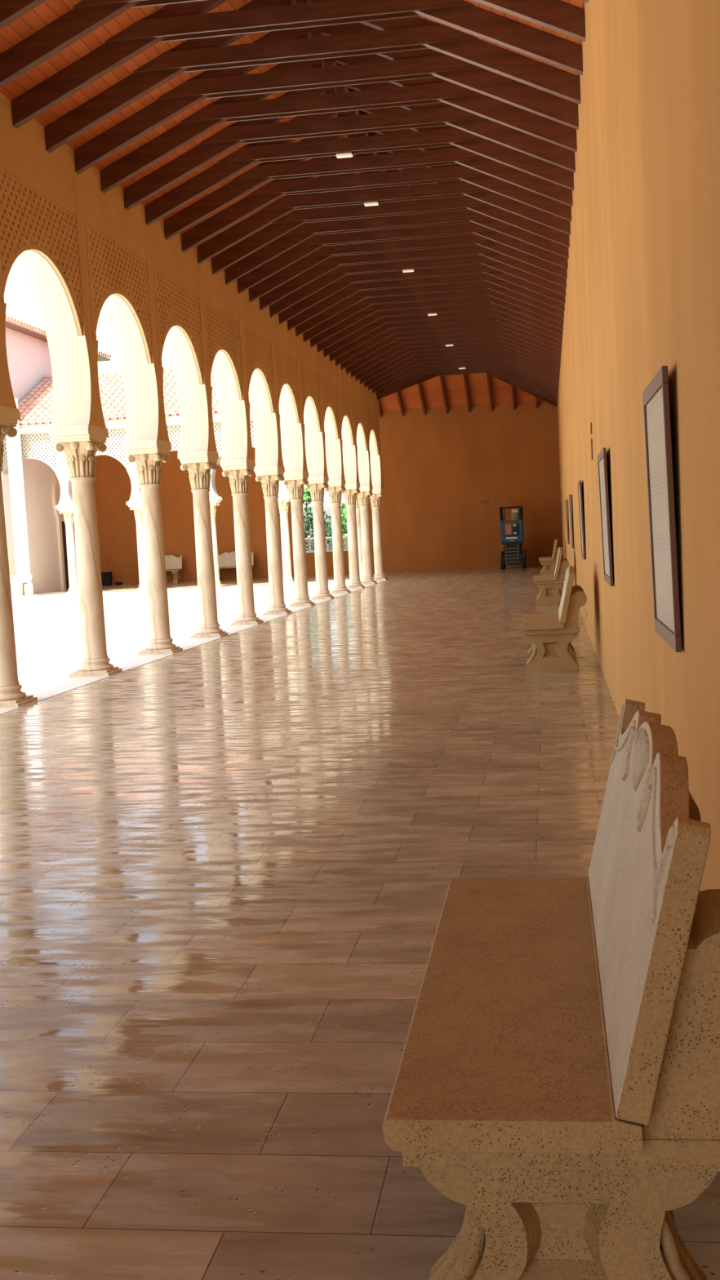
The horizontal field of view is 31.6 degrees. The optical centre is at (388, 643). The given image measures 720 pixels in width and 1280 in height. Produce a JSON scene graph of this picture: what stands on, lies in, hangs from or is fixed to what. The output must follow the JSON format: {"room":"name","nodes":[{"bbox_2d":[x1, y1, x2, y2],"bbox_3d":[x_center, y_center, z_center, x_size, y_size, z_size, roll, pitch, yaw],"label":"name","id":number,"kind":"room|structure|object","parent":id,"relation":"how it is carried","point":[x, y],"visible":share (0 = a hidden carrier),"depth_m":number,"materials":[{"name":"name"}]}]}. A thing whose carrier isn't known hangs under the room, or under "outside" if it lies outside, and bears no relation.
{"room":"arcaded courtyard gallery","nodes":[
{"label":"arcaded courtyard gallery","id":0,"kind":"room"},
{"bbox_2d":[1,459,61,593],"bbox_3d":[-11.981,-4.894,44.819,0.030,6.300,7.500,-2,5,7],"label":"wall","id":1,"kind":"structure","parent":0,"point":[38,476],"depth_m":43.82,"materials":[{"name":"white paint"}]},
{"bbox_2d":[52,473,76,590],"bbox_3d":[-11.694,-4.187,46.337,0.100,4.400,2.291,-2,5,7],"label":"door","id":2,"kind":"structure","parent":1,"relation":"in","point":[61,532],"depth_m":45.59,"materials":[{"name":"beige paint"}]},
{"bbox_2d":[17,366,252,426],"bbox_3d":[-6.300,-8.412,42.057,12.200,2.221,4.708,-2,5,7],"label":"tiled roof","id":3,"kind":"structure","parent":0,"point":[35,409],"depth_m":41.88,"materials":[{"name":"ceramic"}]},
{"bbox_2d":[2,420,288,505],"bbox_3d":[-6.839,-5.872,40.535,12.350,2.550,0.450,-2,5,7],"label":"wall","id":4,"kind":"structure","parent":0,"point":[39,446],"depth_m":40.60,"materials":[{"name":"paint"}]},
{"bbox_2d":[19,412,253,434],"bbox_3d":[-6.685,-7.008,40.111,11.830,0.230,0.180,-2,5,7],"label":"crown molding","id":5,"kind":"structure","parent":4,"relation":"attached to","point":[216,418],"depth_m":40.30,"materials":[{"name":"beige paint"}]},
{"bbox_2d":[12,583,349,691],"bbox_3d":[-24.426,2.132,7.997,39.380,0.150,69.360,-2,5,7],"label":"ground","id":6,"kind":"structure","parent":0,"point":[47,629],"depth_m":25.22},
{"bbox_2d":[5,397,31,583],"bbox_3d":[-11.857,-4.611,40.650,0.340,6.350,0.340,-2,5,7],"label":"pillar","id":7,"kind":"structure","parent":6,"relation":"on","point":[15,465],"depth_m":40.53,"materials":[{"name":"paint"}]},
{"bbox_2d":[9,574,37,597],"bbox_3d":[-11.676,-1.780,40.366,0.760,0.750,0.680,-2,5,7],"label":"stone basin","id":8,"kind":"object","parent":6,"relation":"on","point":[19,587],"visible":0.76,"depth_m":40.15,"materials":[{"name":"white stone"}]},
{"bbox_2d":[11,595,35,601],"bbox_3d":[-11.833,-1.343,39.136,1.250,0.110,1.850,-2,5,7],"label":"stone step","id":9,"kind":"structure","parent":6,"relation":"on","point":[15,598],"depth_m":39.15,"materials":[{"name":"white stone"}]},
{"bbox_2d":[5,315,111,403],"bbox_3d":[-14.723,-6.595,45.408,6.512,9.850,11.900,-2,5,7],"label":"building","id":10,"kind":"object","parent":6,"relation":"on","point":[28,353],"visible":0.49,"depth_m":43.22,"materials":[{"name":"paint"}]},
{"bbox_2d":[0,92,383,488],"bbox_3d":[-2.707,-4.725,22.075,0.450,3.080,36.116,-2,5,7],"label":"wall","id":11,"kind":"structure","parent":0,"point":[80,254],"depth_m":17.00,"materials":[{"name":"paint"}]},
{"bbox_2d":[0,580,385,715],"bbox_3d":[-8.923,0.378,18.573,12.340,0.124,44.420,-2,5,7],"label":"kerb","id":12,"kind":"object","parent":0,"point":[51,689],"visible":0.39,"depth_m":16.81,"materials":[{"name":"white stone"}]},
{"bbox_2d":[0,404,37,707],"bbox_3d":[-3.819,-0.828,12.300,0.494,2.870,0.676,-2,5,7],"label":"marble column","id":13,"kind":"structure","parent":12,"relation":"on","point":[11,695],"depth_m":12.26,"materials":[{"name":"stone"}]},
{"bbox_2d":[48,423,121,677],"bbox_3d":[-3.506,-1.063,14.803,0.494,2.870,0.676,-2,5,7],"label":"marble column","id":14,"kind":"structure","parent":12,"relation":"on","point":[80,443],"depth_m":14.69,"materials":[{"name":"stone"}]},
{"bbox_2d":[122,439,182,654],"bbox_3d":[-3.192,-1.298,17.307,0.494,2.870,0.676,-2,5,7],"label":"marble column","id":15,"kind":"structure","parent":12,"relation":"on","point":[148,455],"depth_m":17.20,"materials":[{"name":"stone"}]},
{"bbox_2d":[177,449,227,638],"bbox_3d":[-2.878,-1.532,19.811,0.494,2.870,0.676,-2,5,7],"label":"marble column","id":16,"kind":"structure","parent":12,"relation":"on","point":[199,464],"depth_m":19.70,"materials":[{"name":"stone"}]},
{"bbox_2d":[219,457,263,625],"bbox_3d":[-2.564,-1.767,22.314,0.494,2.870,0.676,-2,5,7],"label":"marble column","id":17,"kind":"structure","parent":12,"relation":"on","point":[238,471],"depth_m":22.20,"materials":[{"name":"stone"}]},
{"bbox_2d":[253,465,291,615],"bbox_3d":[-2.251,-2.001,24.818,0.494,2.870,0.676,-2,5,7],"label":"marble column","id":18,"kind":"structure","parent":12,"relation":"on","point":[269,476],"depth_m":24.70,"materials":[{"name":"stone"}]},
{"bbox_2d":[282,470,315,606],"bbox_3d":[-1.937,-2.236,27.321,0.494,2.870,0.676,-2,5,7],"label":"marble column","id":19,"kind":"structure","parent":12,"relation":"on","point":[295,481],"depth_m":27.21,"materials":[{"name":"stone"}]},
{"bbox_2d":[305,475,334,599],"bbox_3d":[-1.623,-2.470,29.825,0.494,2.870,0.676,-2,5,7],"label":"marble column","id":20,"kind":"structure","parent":12,"relation":"on","point":[317,484],"depth_m":29.71,"materials":[{"name":"stone"}]},
{"bbox_2d":[324,479,351,594],"bbox_3d":[-1.310,-2.705,32.328,0.494,2.870,0.676,-2,5,7],"label":"marble column","id":21,"kind":"structure","parent":12,"relation":"on","point":[335,487],"depth_m":32.22,"materials":[{"name":"stone"}]},
{"bbox_2d":[341,482,364,588],"bbox_3d":[-0.996,-2.940,34.832,0.494,2.870,0.676,-2,5,7],"label":"marble column","id":22,"kind":"structure","parent":12,"relation":"on","point":[351,491],"depth_m":34.73,"materials":[{"name":"stone"}]},
{"bbox_2d":[356,484,377,584],"bbox_3d":[-0.682,-3.174,37.335,0.494,2.870,0.676,-2,5,7],"label":"marble column","id":23,"kind":"structure","parent":12,"relation":"on","point":[366,491],"depth_m":37.23,"materials":[{"name":"stone"}]},
{"bbox_2d":[0,0,585,269],"bbox_3d":[-0.348,-6.670,20.674,7.230,1.990,52.000,-2,5,7],"label":"ceiling","id":24,"kind":"structure","parent":0,"point":[44,14],"depth_m":13.12,"materials":[{"name":"wood"}]},
{"bbox_2d":[0,0,585,88],"bbox_3d":[-1.095,-5.914,11.404,5.600,1.527,0.161,-2,5,7],"label":"roof truss","id":25,"kind":"object","parent":24,"relation":"attached to","point":[86,16],"visible":1,"depth_m":11.58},
{"bbox_2d":[320,34,392,186],"bbox_3d":[-0.130,-7.303,19.226,0.060,0.180,49.110,-2,5,7],"label":"ridge beam","id":26,"kind":"structure","parent":25,"relation":"on","point":[347,89],"depth_m":16.79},
{"bbox_2d":[0,0,588,29],"bbox_3d":[-1.199,-5.836,10.573,5.600,1.527,0.161,-2,5,7],"label":"roof truss","id":27,"kind":"object","parent":24,"relation":"attached to","point":[11,11],"visible":1,"depth_m":10.82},
{"bbox_2d":[11,0,582,128],"bbox_3d":[-0.991,-5.992,12.235,5.600,1.527,0.161,-2,5,7],"label":"roof truss","id":28,"kind":"object","parent":24,"relation":"attached to","point":[184,20],"visible":1,"depth_m":12.21,"materials":[{"name":"wood"}]},
{"bbox_2d":[44,0,580,153],"bbox_3d":[-0.887,-6.070,13.066,5.600,1.527,0.161,-2,5,7],"label":"roof truss","id":29,"kind":"object","parent":24,"relation":"attached to","point":[409,33],"visible":0.93,"depth_m":13.01,"materials":[{"name":"wood"}]},
{"bbox_2d":[74,22,578,173],"bbox_3d":[-0.782,-6.148,13.897,5.600,1.527,0.161,-2,5,7],"label":"roof truss","id":30,"kind":"object","parent":24,"relation":"attached to","point":[424,63],"visible":0.79,"depth_m":13.83,"materials":[{"name":"wood"}]},
{"bbox_2d":[99,53,577,193],"bbox_3d":[-0.678,-6.226,14.729,5.600,1.527,0.161,-2,5,7],"label":"roof truss","id":31,"kind":"object","parent":24,"relation":"attached to","point":[431,90],"visible":0.67,"depth_m":14.67,"materials":[{"name":"wood"}]},
{"bbox_2d":[123,64,575,210],"bbox_3d":[-0.574,-6.303,15.560,5.600,1.527,0.161,-2,5,7],"label":"roof truss","id":32,"kind":"object","parent":24,"relation":"attached to","point":[437,114],"visible":0.63,"depth_m":15.51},
{"bbox_2d":[144,88,573,226],"bbox_3d":[-0.470,-6.381,16.391,5.600,1.527,0.161,-2,5,7],"label":"roof truss","id":33,"kind":"object","parent":24,"relation":"attached to","point":[246,157],"visible":0.56,"depth_m":16.34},
{"bbox_2d":[335,151,352,158],"bbox_3d":[-0.575,-6.296,16.412,0.210,0.045,0.120,-2,5,7],"label":"ceiling light","id":34,"kind":"object","parent":33,"relation":"attached to","point":[343,154],"visible":1,"depth_m":16.36,"materials":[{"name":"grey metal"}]},
{"bbox_2d":[163,111,573,239],"bbox_3d":[-0.366,-6.459,17.222,5.600,1.527,0.161,-2,5,7],"label":"roof truss","id":35,"kind":"object","parent":24,"relation":"attached to","point":[255,177],"visible":0.54,"depth_m":17.18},
{"bbox_2d":[181,132,571,253],"bbox_3d":[-0.262,-6.537,18.053,5.600,1.527,0.161,-2,5,7],"label":"roof truss","id":36,"kind":"object","parent":24,"relation":"attached to","point":[273,190],"visible":0.54,"depth_m":18.01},
{"bbox_2d":[196,151,570,264],"bbox_3d":[-0.158,-6.615,18.884,5.600,1.527,0.161,-2,5,7],"label":"roof truss","id":37,"kind":"object","parent":24,"relation":"attached to","point":[283,206],"visible":0.53,"depth_m":18.84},
{"bbox_2d":[364,200,378,206],"bbox_3d":[-0.263,-6.529,18.906,0.210,0.045,0.120,-2,5,7],"label":"ceiling light","id":38,"kind":"object","parent":37,"relation":"attached to","point":[371,202],"visible":1,"depth_m":18.86,"materials":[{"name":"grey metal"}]},
{"bbox_2d":[211,168,569,275],"bbox_3d":[-0.053,-6.693,19.716,5.600,1.527,0.161,-2,5,7],"label":"roof truss","id":39,"kind":"object","parent":24,"relation":"attached to","point":[293,220],"visible":0.53,"depth_m":19.68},
{"bbox_2d":[224,185,568,284],"bbox_3d":[0.051,-6.771,20.547,5.600,1.527,0.161,-2,5,7],"label":"roof truss","id":40,"kind":"object","parent":24,"relation":"attached to","point":[305,231],"visible":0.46,"depth_m":20.52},
{"bbox_2d":[237,200,568,293],"bbox_3d":[0.155,-6.849,21.378,5.600,1.527,0.161,-2,5,7],"label":"roof truss","id":41,"kind":"object","parent":24,"relation":"attached to","point":[313,243],"visible":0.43,"depth_m":21.35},
{"bbox_2d":[377,373,438,399],"bbox_3d":[1.159,-8.522,40.510,3.946,1.608,0.090,-7,6,-37],"label":"rafter","id":42,"kind":"object","parent":24,"relation":"attached to","point":[427,376],"visible":0.43,"depth_m":39.95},
{"bbox_2d":[248,234,567,302],"bbox_3d":[0.259,-6.926,22.209,5.600,1.527,0.161,-2,5,7],"label":"roof truss","id":43,"kind":"object","parent":24,"relation":"attached to","point":[325,252],"visible":0.43,"depth_m":22.18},
{"bbox_2d":[259,244,566,310],"bbox_3d":[0.363,-7.004,23.040,5.600,1.527,0.161,-2,5,7],"label":"roof truss","id":44,"kind":"object","parent":24,"relation":"attached to","point":[332,263],"visible":0.41,"depth_m":23.02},
{"bbox_2d":[269,255,565,317],"bbox_3d":[0.467,-7.082,23.872,5.600,1.527,0.161,-2,5,7],"label":"roof truss","id":45,"kind":"object","parent":24,"relation":"attached to","point":[340,272],"visible":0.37,"depth_m":23.84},
{"bbox_2d":[402,268,413,272],"bbox_3d":[0.362,-6.997,23.893,0.210,0.045,0.120,-2,5,7],"label":"ceiling light","id":46,"kind":"object","parent":45,"relation":"attached to","point":[405,270],"visible":1,"depth_m":23.84,"materials":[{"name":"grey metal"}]},
{"bbox_2d":[278,264,565,324],"bbox_3d":[0.572,-7.160,24.703,5.600,1.527,0.161,-2,5,7],"label":"roof truss","id":47,"kind":"object","parent":24,"relation":"attached to","point":[346,281],"visible":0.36,"depth_m":24.68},
{"bbox_2d":[287,273,564,330],"bbox_3d":[0.676,-7.238,25.534,5.600,1.527,0.161,-2,5,7],"label":"roof truss","id":48,"kind":"object","parent":24,"relation":"attached to","point":[353,289],"visible":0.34,"depth_m":25.51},
{"bbox_2d":[295,281,564,336],"bbox_3d":[0.780,-7.316,26.365,5.600,1.527,0.161,-2,5,7],"label":"roof truss","id":49,"kind":"object","parent":24,"relation":"attached to","point":[360,295],"visible":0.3,"depth_m":26.34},
{"bbox_2d":[302,288,564,342],"bbox_3d":[0.884,-7.394,27.196,5.600,1.527,0.161,-2,5,7],"label":"roof truss","id":50,"kind":"object","parent":24,"relation":"attached to","point":[366,302],"visible":0.33,"depth_m":27.17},
{"bbox_2d":[310,296,563,347],"bbox_3d":[0.988,-7.472,28.028,5.600,1.527,0.161,-2,5,7],"label":"roof truss","id":51,"kind":"object","parent":24,"relation":"attached to","point":[366,312],"visible":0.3,"depth_m":28.00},
{"bbox_2d":[316,302,562,352],"bbox_3d":[1.092,-7.550,28.859,5.600,1.527,0.161,-2,5,7],"label":"roof truss","id":52,"kind":"object","parent":24,"relation":"attached to","point":[377,315],"visible":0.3,"depth_m":28.83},
{"bbox_2d":[323,309,562,357],"bbox_3d":[1.196,-7.628,29.690,5.600,1.527,0.161,-2,5,7],"label":"roof truss","id":53,"kind":"object","parent":24,"relation":"attached to","point":[382,321],"visible":0.31,"depth_m":29.67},
{"bbox_2d":[329,315,562,361],"bbox_3d":[1.301,-7.705,30.521,5.600,1.527,0.161,-2,5,7],"label":"roof truss","id":54,"kind":"object","parent":24,"relation":"attached to","point":[386,326],"visible":0.3,"depth_m":30.50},
{"bbox_2d":[335,321,561,365],"bbox_3d":[1.405,-7.783,31.352,5.600,1.527,0.161,-2,5,7],"label":"roof truss","id":55,"kind":"object","parent":24,"relation":"attached to","point":[391,331],"visible":0.27,"depth_m":31.33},
{"bbox_2d":[340,326,561,369],"bbox_3d":[1.509,-7.861,32.184,5.600,1.527,0.161,-2,5,7],"label":"roof truss","id":56,"kind":"object","parent":24,"relation":"attached to","point":[394,337],"visible":0.29,"depth_m":32.16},
{"bbox_2d":[346,331,560,373],"bbox_3d":[1.613,-7.939,33.015,5.600,1.527,0.161,-2,5,7],"label":"roof truss","id":57,"kind":"object","parent":24,"relation":"attached to","point":[398,341],"visible":0.26,"depth_m":32.99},
{"bbox_2d":[351,336,560,377],"bbox_3d":[1.717,-8.017,33.846,5.600,1.527,0.161,-2,5,7],"label":"roof truss","id":58,"kind":"object","parent":24,"relation":"attached to","point":[403,345],"visible":0.29,"depth_m":33.82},
{"bbox_2d":[355,341,559,381],"bbox_3d":[1.821,-8.095,34.677,5.600,1.527,0.161,-2,5,7],"label":"roof truss","id":59,"kind":"object","parent":24,"relation":"attached to","point":[402,353],"visible":0.29,"depth_m":34.66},
{"bbox_2d":[360,345,559,384],"bbox_3d":[1.925,-8.173,35.508,5.600,1.527,0.161,-2,5,7],"label":"roof truss","id":60,"kind":"object","parent":24,"relation":"attached to","point":[409,354],"visible":0.26,"depth_m":35.49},
{"bbox_2d":[364,349,559,386],"bbox_3d":[2.030,-8.251,36.339,5.600,1.527,0.161,-2,5,7],"label":"roof truss","id":61,"kind":"object","parent":24,"relation":"attached to","point":[412,358],"visible":0.29,"depth_m":36.32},
{"bbox_2d":[368,353,559,390],"bbox_3d":[2.134,-8.329,37.171,5.600,1.527,0.161,-2,5,7],"label":"roof truss","id":62,"kind":"object","parent":24,"relation":"attached to","point":[415,362],"visible":0.29,"depth_m":37.15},
{"bbox_2d":[372,357,559,393],"bbox_3d":[2.238,-8.406,38.002,5.600,1.527,0.161,-2,5,7],"label":"roof truss","id":63,"kind":"object","parent":24,"relation":"attached to","point":[418,366],"visible":0.24,"depth_m":37.98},
{"bbox_2d":[376,360,559,395],"bbox_3d":[2.342,-8.484,38.833,5.600,1.527,0.161,-2,5,7],"label":"roof truss","id":64,"kind":"object","parent":24,"relation":"attached to","point":[495,363],"visible":0.26,"depth_m":38.81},
{"bbox_2d":[402,364,559,387],"bbox_3d":[2.804,-8.580,39.618,4.877,1.518,0.161,-2,5,7],"label":"roof truss","id":65,"kind":"object","parent":24,"relation":"attached to","point":[486,367],"visible":0.24,"depth_m":39.57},
{"bbox_2d":[430,368,558,390],"bbox_3d":[3.052,-8.664,40.430,4.587,1.518,0.161,-2,5,7],"label":"roof truss","id":66,"kind":"object","parent":24,"relation":"attached to","point":[500,369],"visible":0.21,"depth_m":40.34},
{"bbox_2d":[488,373,557,407],"bbox_3d":[4.498,-9.107,44.743,3.946,1.508,0.090,-7,6,-37],"label":"rafter","id":67,"kind":"object","parent":24,"relation":"attached to","point":[550,402],"visible":0.21,"depth_m":45.30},
{"bbox_2d":[486,373,493,410],"bbox_3d":[3.578,-8.997,45.089,0.080,1.319,2.355,-2,5,7],"label":"rafter","id":68,"kind":"object","parent":67,"relation":"attached to","point":[487,374],"visible":0.79,"depth_m":45.07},
{"bbox_2d":[511,385,515,409],"bbox_3d":[4.445,-8.880,45.403,0.080,0.945,1.540,-2,5,7],"label":"rafter","id":69,"kind":"object","parent":67,"relation":"attached to","point":[513,386],"visible":0.79,"depth_m":45.43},
{"bbox_2d":[487,372,557,399],"bbox_3d":[4.501,-8.950,43.628,2.511,1.390,0.096,-2,5,7],"label":"rafter","id":70,"kind":"object","parent":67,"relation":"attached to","point":[491,373],"visible":0.21,"depth_m":43.59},
{"bbox_2d":[508,382,557,402],"bbox_3d":[5.031,-8.852,44.422,1.669,1.004,0.096,-2,5,7],"label":"rafter","id":71,"kind":"object","parent":67,"relation":"attached to","point":[510,383],"visible":0.21,"depth_m":44.39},
{"bbox_2d":[493,372,558,398],"bbox_3d":[4.255,-8.931,42.809,2.790,1.518,0.096,-2,5,7],"label":"rafter","id":72,"kind":"object","parent":24,"relation":"attached to","point":[497,373],"visible":0.21,"depth_m":42.74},
{"bbox_2d":[499,371,558,395],"bbox_3d":[4.151,-8.853,41.978,2.790,1.518,0.096,-2,5,7],"label":"rafter","id":73,"kind":"object","parent":24,"relation":"attached to","point":[502,372],"visible":0.21,"depth_m":41.90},
{"bbox_2d":[504,371,558,392],"bbox_3d":[4.047,-8.775,41.147,2.790,1.518,0.096,-2,5,7],"label":"rafter","id":74,"kind":"object","parent":24,"relation":"attached to","point":[508,372],"visible":0.07,"depth_m":41.06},
{"bbox_2d":[93,368,563,584],"bbox_3d":[-2.664,-6.488,47.475,18.680,8.100,0.350,-2,5,7],"label":"wall","id":75,"kind":"structure","parent":0,"point":[438,467],"depth_m":46.86,"materials":[{"name":"paint"}]},
{"bbox_2d":[306,549,348,552],"bbox_3d":[-2.314,-3.451,47.660,2.360,0.070,0.480,-2,5,7],"label":"window sill","id":76,"kind":"structure","parent":75,"relation":"in","point":[331,550],"depth_m":47.41,"materials":[{"name":"white stone"}]},
{"bbox_2d":[0,565,719,1279],"bbox_3d":[-5.709,-0.075,21.964,17.880,0.120,52.000,-2,5,7],"label":"floor","id":77,"kind":"structure","parent":0,"point":[228,864],"depth_m":5.30,"materials":[{"name":"tile"}]},
{"bbox_2d":[55,504,78,594],"bbox_3d":[-10.300,-3.040,41.234,0.676,2.870,0.494,-2,5,7],"label":"marble column","id":78,"kind":"structure","parent":77,"relation":"on","point":[67,510],"depth_m":41.12,"materials":[{"name":"stone"}]},
{"bbox_2d":[101,566,112,586],"bbox_3d":[-10.658,-2.529,48.013,0.470,0.707,0.470,-2,5,7],"label":"bucket","id":79,"kind":"object","parent":77,"relation":"on","point":[106,577],"visible":0.89,"depth_m":47.85,"materials":[{"name":"plastic"}]},
{"bbox_2d":[126,500,146,591],"bbox_3d":[-7.961,-3.128,40.933,0.676,2.870,0.494,-2,5,7],"label":"marble column","id":80,"kind":"structure","parent":77,"relation":"on","point":[136,506],"depth_m":40.81,"materials":[{"name":"stone"}]},
{"bbox_2d":[164,555,182,582],"bbox_3d":[-8.525,-2.787,47.810,1.500,1.048,0.680,-2,5,7],"label":"stone bench","id":81,"kind":"object","parent":77,"relation":"on","point":[173,563],"visible":0.51,"depth_m":47.83,"materials":[{"name":"stone"}]},
{"bbox_2d":[209,496,224,587],"bbox_3d":[-5.622,-3.216,40.632,0.676,2.870,0.494,-2,5,7],"label":"marble column","id":82,"kind":"structure","parent":77,"relation":"on","point":[215,501],"depth_m":40.52,"materials":[{"name":"stone"}]},
{"bbox_2d":[217,551,253,580],"bbox_3d":[-5.799,-2.890,47.459,1.500,1.048,0.680,-2,5,7],"label":"stone bench","id":83,"kind":"object","parent":77,"relation":"on","point":[226,560],"visible":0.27,"depth_m":47.57,"materials":[{"name":"stone"}]},
{"bbox_2d":[277,493,294,584],"bbox_3d":[-3.283,-3.305,40.330,0.676,2.870,0.494,-2,5,7],"label":"marble column","id":84,"kind":"structure","parent":77,"relation":"on","point":[283,500],"depth_m":40.22,"materials":[{"name":"stone"}]},
{"bbox_2d":[355,496,363,581],"bbox_3d":[-0.944,-3.393,40.029,0.676,2.870,0.494,-2,5,7],"label":"marble column","id":85,"kind":"structure","parent":77,"relation":"on","point":[357,508],"depth_m":39.90,"materials":[{"name":"stone"}]},
{"bbox_2d":[368,487,387,580],"bbox_3d":[-0.368,-3.409,39.839,0.494,2.870,0.676,-2,5,7],"label":"marble column","id":86,"kind":"structure","parent":77,"relation":"on","point":[375,499],"depth_m":39.74,"materials":[{"name":"stone"}]},
{"bbox_2d":[499,506,526,568],"bbox_3d":[4.399,-3.761,45.269,0.894,2.168,1.464,-2,5,7],"label":"scissor lift","id":87,"kind":"object","parent":77,"relation":"on","point":[513,554],"visible":1,"depth_m":44.65,"materials":[{"name":"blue metal"}]},
{"bbox_2d":[505,524,511,534],"bbox_3d":[4.204,-3.898,44.691,0.210,0.520,0.130,-2,5,7],"label":"cardboard box","id":88,"kind":"object","parent":87,"relation":"on","point":[508,527],"visible":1,"depth_m":44.62,"materials":[{"name":"brown"}]},
{"bbox_2d":[511,512,517,524],"bbox_3d":[4.441,-4.093,44.825,0.180,1.020,0.150,-2,5,7],"label":"sack","id":89,"kind":"object","parent":87,"relation":"on","point":[514,517],"visible":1,"depth_m":44.72,"materials":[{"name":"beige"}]},
{"bbox_2d":[538,538,559,574],"bbox_3d":[4.814,-2.580,37.972,0.680,1.048,1.500,-2,5,7],"label":"stone bench","id":90,"kind":"object","parent":77,"relation":"on","point":[548,563],"visible":0.8,"depth_m":37.35,"materials":[{"name":"stone"}]},
{"bbox_2d":[382,698,719,1279],"bbox_3d":[0.416,0.708,2.879,0.680,1.048,1.500,-2,5,7],"label":"stone bench","id":91,"kind":"object","parent":77,"relation":"on","point":[557,1081],"visible":1,"depth_m":2.28,"materials":[{"name":"stone"}]},
{"bbox_2d":[533,546,568,604],"bbox_3d":[3.130,-1.321,24.535,0.680,1.048,1.500,-2,5,7],"label":"stone bench","id":92,"kind":"object","parent":77,"relation":"on","point":[550,593],"visible":0.94,"depth_m":23.91,"materials":[{"name":"stone"}]},
{"bbox_2d":[520,565,586,671],"bbox_3d":[1.759,-0.296,13.598,0.680,1.048,1.500,-2,5,7],"label":"stone bench","id":93,"kind":"object","parent":77,"relation":"on","point":[551,635],"visible":1,"depth_m":12.98,"materials":[{"name":"stone"}]},
{"bbox_2d":[378,373,542,410],"bbox_3d":[-3.264,-8.479,43.406,17.880,2.068,7.470,-2,5,7],"label":"ceiling","id":94,"kind":"structure","parent":0,"point":[477,384],"depth_m":45.65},
{"bbox_2d":[378,400,382,417],"bbox_3d":[-0.493,-8.924,45.386,0.080,1.518,2.790,-2,5,7],"label":"rafter","id":95,"kind":"object","parent":94,"relation":"attached to","point":[380,406],"visible":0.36,"depth_m":46.48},
{"bbox_2d":[396,391,404,416],"bbox_3d":[0.315,-8.954,45.281,0.080,1.518,2.790,-2,5,7],"label":"rafter","id":96,"kind":"object","parent":94,"relation":"attached to","point":[398,395],"visible":0.5,"depth_m":45.92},
{"bbox_2d":[417,382,426,414],"bbox_3d":[1.123,-8.985,45.177,0.080,1.518,2.790,-2,5,7],"label":"rafter","id":97,"kind":"object","parent":94,"relation":"attached to","point":[420,387],"visible":0.64,"depth_m":45.58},
{"bbox_2d":[439,375,448,413],"bbox_3d":[1.931,-9.015,45.073,0.080,1.518,2.790,-2,5,7],"label":"rafter","id":98,"kind":"object","parent":94,"relation":"attached to","point":[441,376],"visible":0.64,"depth_m":45.25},
{"bbox_2d":[462,373,471,412],"bbox_3d":[2.738,-9.046,44.969,0.080,1.518,2.790,-2,5,7],"label":"rafter","id":99,"kind":"object","parent":94,"relation":"attached to","point":[464,375],"visible":0.64,"depth_m":45.18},
{"bbox_2d":[557,0,719,891],"bbox_3d":[3.181,-3.860,20.495,0.400,7.000,52.000,-2,5,7],"label":"wall","id":100,"kind":"structure","parent":0,"point":[642,296],"depth_m":5.72,"materials":[{"name":"paint"}]},
{"bbox_2d":[564,499,568,543],"bbox_3d":[4.275,-2.908,30.508,0.023,1.045,1.080,-3,5,7],"label":"framed panel","id":101,"kind":"object","parent":100,"relation":"attached to","point":[566,500],"visible":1,"depth_m":30.00,"materials":[{"name":"brown wood"}]},
{"bbox_2d":[568,493,573,548],"bbox_3d":[3.594,-2.399,25.074,0.023,1.045,1.080,-3,5,7],"label":"framed panel","id":102,"kind":"object","parent":100,"relation":"attached to","point":[570,497],"visible":1,"depth_m":24.58,"materials":[{"name":"brown wood"}]},
{"bbox_2d":[577,480,585,559],"bbox_3d":[2.628,-1.677,17.368,0.023,1.045,1.080,-3,5,7],"label":"framed panel","id":103,"kind":"object","parent":100,"relation":"attached to","point":[580,490],"visible":1,"depth_m":17.07,"materials":[{"name":"brown wood"}]},
{"bbox_2d":[590,422,592,459],"bbox_3d":[2.090,-2.081,13.121,0.012,0.370,0.170,-2,5,7],"label":"wall plate","id":104,"kind":"object","parent":100,"relation":"attached to","point":[590,423],"visible":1,"depth_m":13.07,"materials":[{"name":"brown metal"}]},
{"bbox_2d":[597,447,613,586],"bbox_3d":[1.724,-1.001,10.156,0.023,1.045,1.120,-3,5,7],"label":"framed panel","id":105,"kind":"object","parent":100,"relation":"attached to","point":[602,456],"visible":1,"depth_m":10.02,"materials":[{"name":"white paper"}]},
{"bbox_2d":[642,365,681,652],"bbox_3d":[1.093,-0.529,5.122,0.023,1.045,0.950,-3,5,7],"label":"framed panel","id":106,"kind":"object","parent":100,"relation":"attached to","point":[655,397],"visible":1,"depth_m":5.00,"materials":[{"name":"paper"}]},
{"label":"outside","id":107,"kind":"structure","parent":0,"visible":0},
{"bbox_3d":[11.075,-6.426,87.840,120.000,0.200,82.500,-2,5,7],"label":"lawn","id":108,"kind":"structure","parent":107,"visible":0},
{"bbox_2d":[302,484,311,532],"bbox_3d":[-3.814,-5.531,59.671,1.235,4.383,0.968,-2,5,7],"label":"young tree","id":109,"kind":"object","parent":108,"relation":"on","point":[307,496],"visible":0.31,"depth_m":59.37,"materials":[{"name":"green plant"}]},
{"bbox_2d":[303,506,332,551],"bbox_3d":[-3.459,-4.797,58.666,2.316,3.070,1.903,-2,5,7],"label":"bushy tree","id":110,"kind":"object","parent":108,"relation":"on","point":[309,521],"visible":0.29,"depth_m":58.46,"materials":[{"name":"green plant"}]},
{"bbox_2d":[305,533,348,551],"bbox_3d":[-2.565,-3.539,51.610,8.000,1.700,0.100,-2,5,7],"label":"fence","id":111,"kind":"object","parent":108,"relation":"on","point":[308,538],"visible":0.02,"depth_m":51.55,"materials":[{"name":"white paint"}]},
{"bbox_2d":[328,502,347,549],"bbox_3d":[-2.043,-5.075,60.487,1.721,3.166,1.697,-2,5,7],"label":"bushy tree","id":112,"kind":"object","parent":108,"relation":"on","point":[344,509],"visible":0.09,"depth_m":60.23,"materials":[{"name":"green plant"}]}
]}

